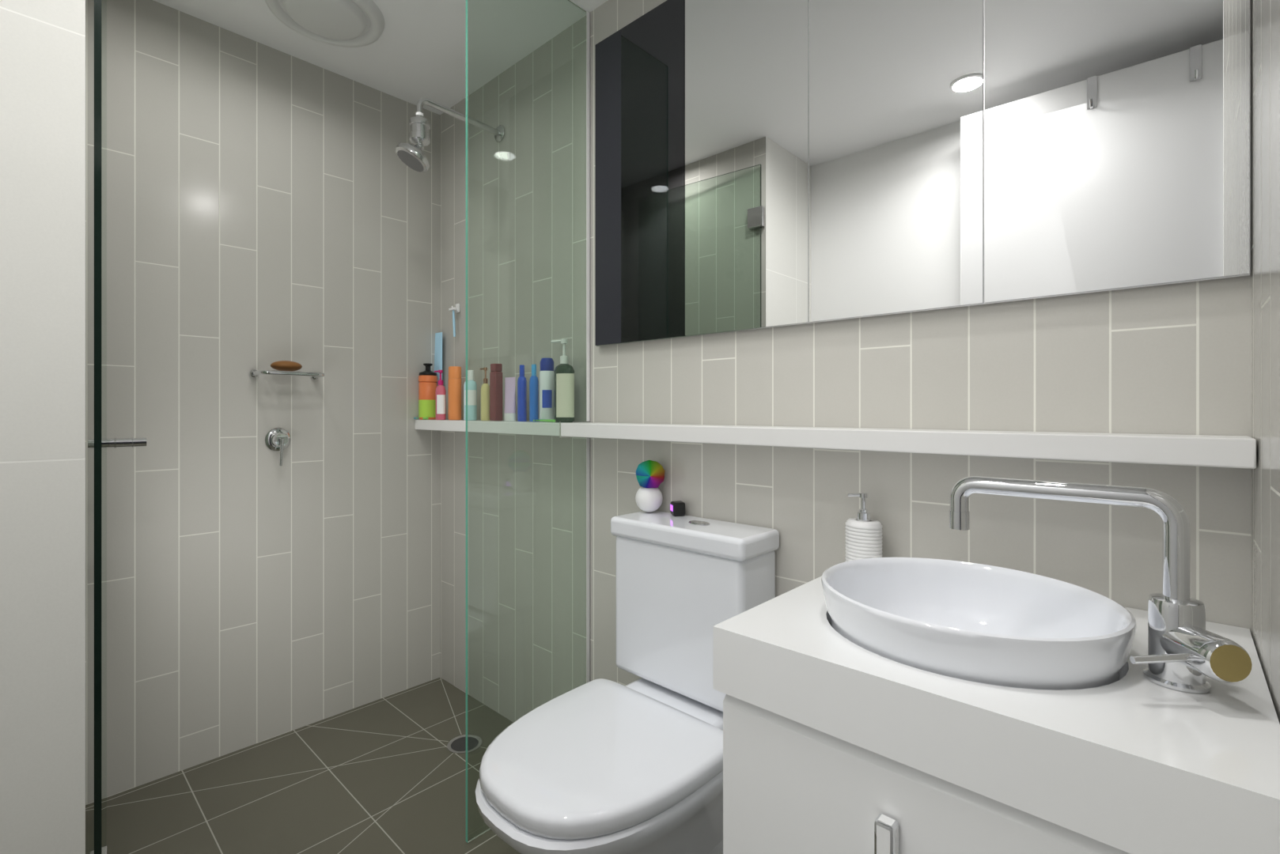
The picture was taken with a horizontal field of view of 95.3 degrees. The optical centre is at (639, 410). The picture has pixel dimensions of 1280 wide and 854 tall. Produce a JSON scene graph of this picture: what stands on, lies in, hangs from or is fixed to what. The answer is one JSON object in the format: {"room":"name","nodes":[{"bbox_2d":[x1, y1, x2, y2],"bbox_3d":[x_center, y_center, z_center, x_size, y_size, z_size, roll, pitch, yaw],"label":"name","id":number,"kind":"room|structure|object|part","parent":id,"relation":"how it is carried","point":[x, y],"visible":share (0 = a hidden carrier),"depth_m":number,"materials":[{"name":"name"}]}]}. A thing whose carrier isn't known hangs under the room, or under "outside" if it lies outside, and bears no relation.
{"room":"bathroom","nodes":[
{"label":"bathroom","id":0,"kind":"room"},
{"bbox_2d":[0,0,85,853],"bbox_3d":[-1.499,-0.061,1.203,1.040,2.400,0.450,0,0,43],"label":"wall","id":1,"kind":"structure","parent":0,"point":[43,42],"depth_m":0.97,"materials":[{"name":"white paint"}]},
{"bbox_2d":[85,0,439,805],"bbox_3d":[-1.290,-0.061,2.106,0.120,2.400,1.160,0,0,43],"label":"wall","id":2,"kind":"structure","parent":0,"point":[263,209],"depth_m":1.97,"materials":[{"name":"beige tile"}]},
{"bbox_2d":[265,428,291,465],"bbox_3d":[-1.245,0.127,2.021,0.059,0.128,0.080,0,0,43],"label":"shower mixer","id":3,"kind":"object","parent":2,"relation":"attached to","point":[278,440],"visible":1,"depth_m":2.02,"materials":[{"name":"silver metal"}]},
{"bbox_2d":[249,369,325,379],"bbox_3d":[-1.211,-0.126,2.020,0.111,0.026,0.216,0,0,43],"label":"soap dish","id":4,"kind":"object","parent":2,"relation":"attached to","point":[253,373],"visible":1,"depth_m":1.98,"materials":[{"name":"silver metal"}]},
{"bbox_2d":[270,360,302,371],"bbox_3d":[-1.217,-0.152,2.009,0.066,0.037,0.096,0,0,43],"label":"soap bar","id":5,"kind":"object","parent":4,"relation":"on","point":[281,365],"visible":0.91,"depth_m":1.99,"materials":[{"name":"brown"}]},
{"bbox_2d":[85,677,519,853],"bbox_3d":[-0.490,1.169,1.060,2.715,0.060,1.850,0,0,43],"label":"floor","id":6,"kind":"structure","parent":0,"point":[380,776],"depth_m":1.72,"materials":[{"name":"grey tile"}]},
{"bbox_2d":[85,0,590,853],"bbox_3d":[-0.825,-0.060,1.676,0.749,2.395,1.158,0,0,43],"label":"screen","id":7,"kind":"object","parent":6,"relation":"on","point":[528,62],"visible":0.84,"depth_m":1.65,"materials":[{"name":"clear glass"}]},
{"bbox_3d":[-1.201,-0.002,1.302,0.706,2.258,0.077,0,0,43],"label":"glass door panel","id":8,"kind":"part","parent":7,"relation":"part of","materials":[{"name":"black"}]},
{"bbox_3d":[-0.311,-0.060,1.694,0.010,2.395,0.429,0,0,43],"label":"fixed glass panel","id":9,"kind":"part","parent":7,"relation":"part of","materials":[{"name":"teal"}]},
{"bbox_2d":[446,734,465,753],"bbox_3d":[-0.599,1.138,1.992,0.112,0.002,0.112,0,0,43],"label":"floor drain","id":10,"kind":"object","parent":6,"relation":"on","point":[457,745],"visible":0.53,"depth_m":1.98,"materials":[{"name":"silver metal"}]},
{"bbox_2d":[475,511,779,853],"bbox_3d":[-0.016,0.709,1.267,0.490,0.861,0.657,0,0,43],"label":"toilet","id":11,"kind":"object","parent":6,"relation":"on","point":[602,766],"visible":0.79,"depth_m":1.27,"materials":[{"name":"white ceramic"}]},
{"bbox_2d":[635,460,665,512],"bbox_3d":[0.027,0.209,1.613,0.082,0.144,0.081,0,0,43],"label":"ornament","id":12,"kind":"object","parent":11,"relation":"on","point":[649,474],"visible":1,"depth_m":1.58,"materials":[{"name":"white plastic"}]},
{"bbox_2d":[670,500,685,516],"bbox_3d":[0.101,0.263,1.569,0.035,0.036,0.038,0,0,-12],"label":"alarm clock","id":13,"kind":"object","parent":11,"relation":"on","point":[677,509],"visible":1,"depth_m":1.55,"materials":[{"name":"black plastic"}]},
{"bbox_2d":[712,575,1279,853],"bbox_3d":[0.503,0.732,0.867,0.590,0.815,0.543,0,0,43],"label":"vanity cabinet","id":14,"kind":"object","parent":6,"relation":"on","point":[832,744],"visible":0.73,"depth_m":0.67,"materials":[{"name":"white"}]},
{"bbox_2d":[845,492,882,561],"bbox_3d":[0.462,0.247,1.206,0.073,0.154,0.062,0,0,43],"label":"soap dispenser","id":15,"kind":"object","parent":14,"relation":"on","point":[863,534],"visible":0.84,"depth_m":1.18,"materials":[{"name":"white ceramic"}]},
{"bbox_2d":[821,557,1136,690],"bbox_3d":[0.471,0.338,0.859,0.396,0.150,0.368,0,0,43],"label":"basin","id":16,"kind":"object","parent":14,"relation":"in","point":[981,623],"visible":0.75,"depth_m":0.84,"materials":[{"name":"white ceramic"}]},
{"bbox_2d":[949,476,1252,693],"bbox_3d":[0.545,0.209,0.733,0.307,0.229,0.136,0,0,43],"label":"mixer tap","id":17,"kind":"object","parent":14,"relation":"on","point":[1181,652],"visible":1,"depth_m":0.69,"materials":[{"name":"silver metal"}]},
{"bbox_2d":[153,0,607,114],"bbox_3d":[-0.490,-1.286,1.060,2.715,0.070,1.850,0,0,43],"label":"ceiling","id":18,"kind":"structure","parent":0,"point":[419,52],"depth_m":2.00,"materials":[{"name":"white paint"}]},
{"bbox_2d":[265,0,385,47],"bbox_3d":[-0.987,-1.246,1.836,0.340,0.030,0.340,0,0,43],"label":"ceiling exhaust fan","id":19,"kind":"object","parent":18,"relation":"attached to","point":[339,23],"depth_m":1.84,"materials":[{"name":"white plastic"}]},
{"bbox_2d":[434,332,442,386],"bbox_3d":[-0.856,-0.145,2.467,0.082,0.365,0.026,0,0,43],"label":"tube","id":20,"kind":"object","parent":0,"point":[438,336],"visible":0.38,"depth_m":2.45,"materials":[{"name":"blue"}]},
{"bbox_2d":[439,0,1250,693],"bbox_3d":[0.068,-0.061,1.723,2.635,2.400,0.120,0,0,43],"label":"wall","id":21,"kind":"structure","parent":0,"point":[1175,359],"depth_m":1.18,"materials":[{"name":"beige tile"}]},
{"bbox_2d":[395,98,465,172],"bbox_3d":[-0.662,-0.935,2.049,0.115,0.259,0.388,0,0,43],"label":"showerhead","id":22,"kind":"object","parent":21,"relation":"attached to","point":[413,156],"visible":0.9,"depth_m":1.94,"materials":[{"name":"silver metal"}]},
{"bbox_2d":[448,303,459,337],"bbox_3d":[-0.751,-0.367,2.372,0.040,0.136,0.034,0,0,43],"label":"razor","id":23,"kind":"object","parent":21,"relation":"attached to","point":[456,308],"visible":1,"depth_m":2.36,"materials":[{"name":"white plastic"}]},
{"bbox_2d":[415,419,1256,469],"bbox_3d":[-0.013,0.059,1.636,2.391,0.041,0.112,0,0,43],"label":"wall shelf","id":24,"kind":"object","parent":21,"relation":"attached to","point":[1228,452],"visible":0.92,"depth_m":1.03,"materials":[{"name":"white stone"}]},
{"bbox_2d":[418,375,437,420],"bbox_3d":[-0.875,-0.053,2.410,0.074,0.180,0.074,0,0,43],"label":"bottle","id":25,"kind":"object","parent":24,"relation":"on","point":[427,384],"visible":0.91,"depth_m":2.38,"materials":[{"name":"orange plastic"}]},
{"bbox_2d":[418,363,437,375],"bbox_3d":[-0.875,-0.169,2.410,0.072,0.052,0.072,0,0,43],"label":"cap","id":26,"kind":"object","parent":25,"relation":"on","point":[427,373],"visible":0.88,"depth_m":2.39,"materials":[{"name":"black plastic"}]},
{"bbox_2d":[434,370,446,420],"bbox_3d":[-0.787,-0.061,2.305,0.051,0.197,0.035,0,0,43],"label":"pump bottle","id":27,"kind":"object","parent":24,"relation":"on","point":[440,392],"visible":0.97,"depth_m":2.29,"materials":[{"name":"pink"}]},
{"bbox_2d":[448,366,461,420],"bbox_3d":[-0.727,-0.067,2.294,0.059,0.209,0.047,0,0,43],"label":"shampoo bottle","id":28,"kind":"object","parent":24,"relation":"on","point":[454,372],"visible":0.93,"depth_m":2.27,"materials":[{"name":"orange plastic"}]},
{"bbox_2d":[463,381,465,420],"bbox_3d":[-0.647,-0.058,2.223,0.054,0.190,0.044,0,0,43],"label":"water bottle","id":29,"kind":"object","parent":24,"relation":"on","point":[464,384],"visible":0.16,"depth_m":2.21,"materials":[{"name":"teal"}]},
{"bbox_2d":[594,0,1249,347],"bbox_3d":[0.382,-0.663,1.333,1.400,0.931,0.021,0,0,43],"label":"upper cabinet","id":30,"kind":"object","parent":21,"relation":"attached to","point":[759,164],"visible":1,"depth_m":1.18,"materials":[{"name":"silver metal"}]},
{"bbox_2d":[1250,0,1279,723],"bbox_3d":[0.433,-0.061,0.207,0.200,2.400,1.610,0,0,43],"label":"wall","id":31,"kind":"structure","parent":0,"point":[1265,14],"depth_m":0.72,"materials":[{"name":"beige tile"}]}
]}

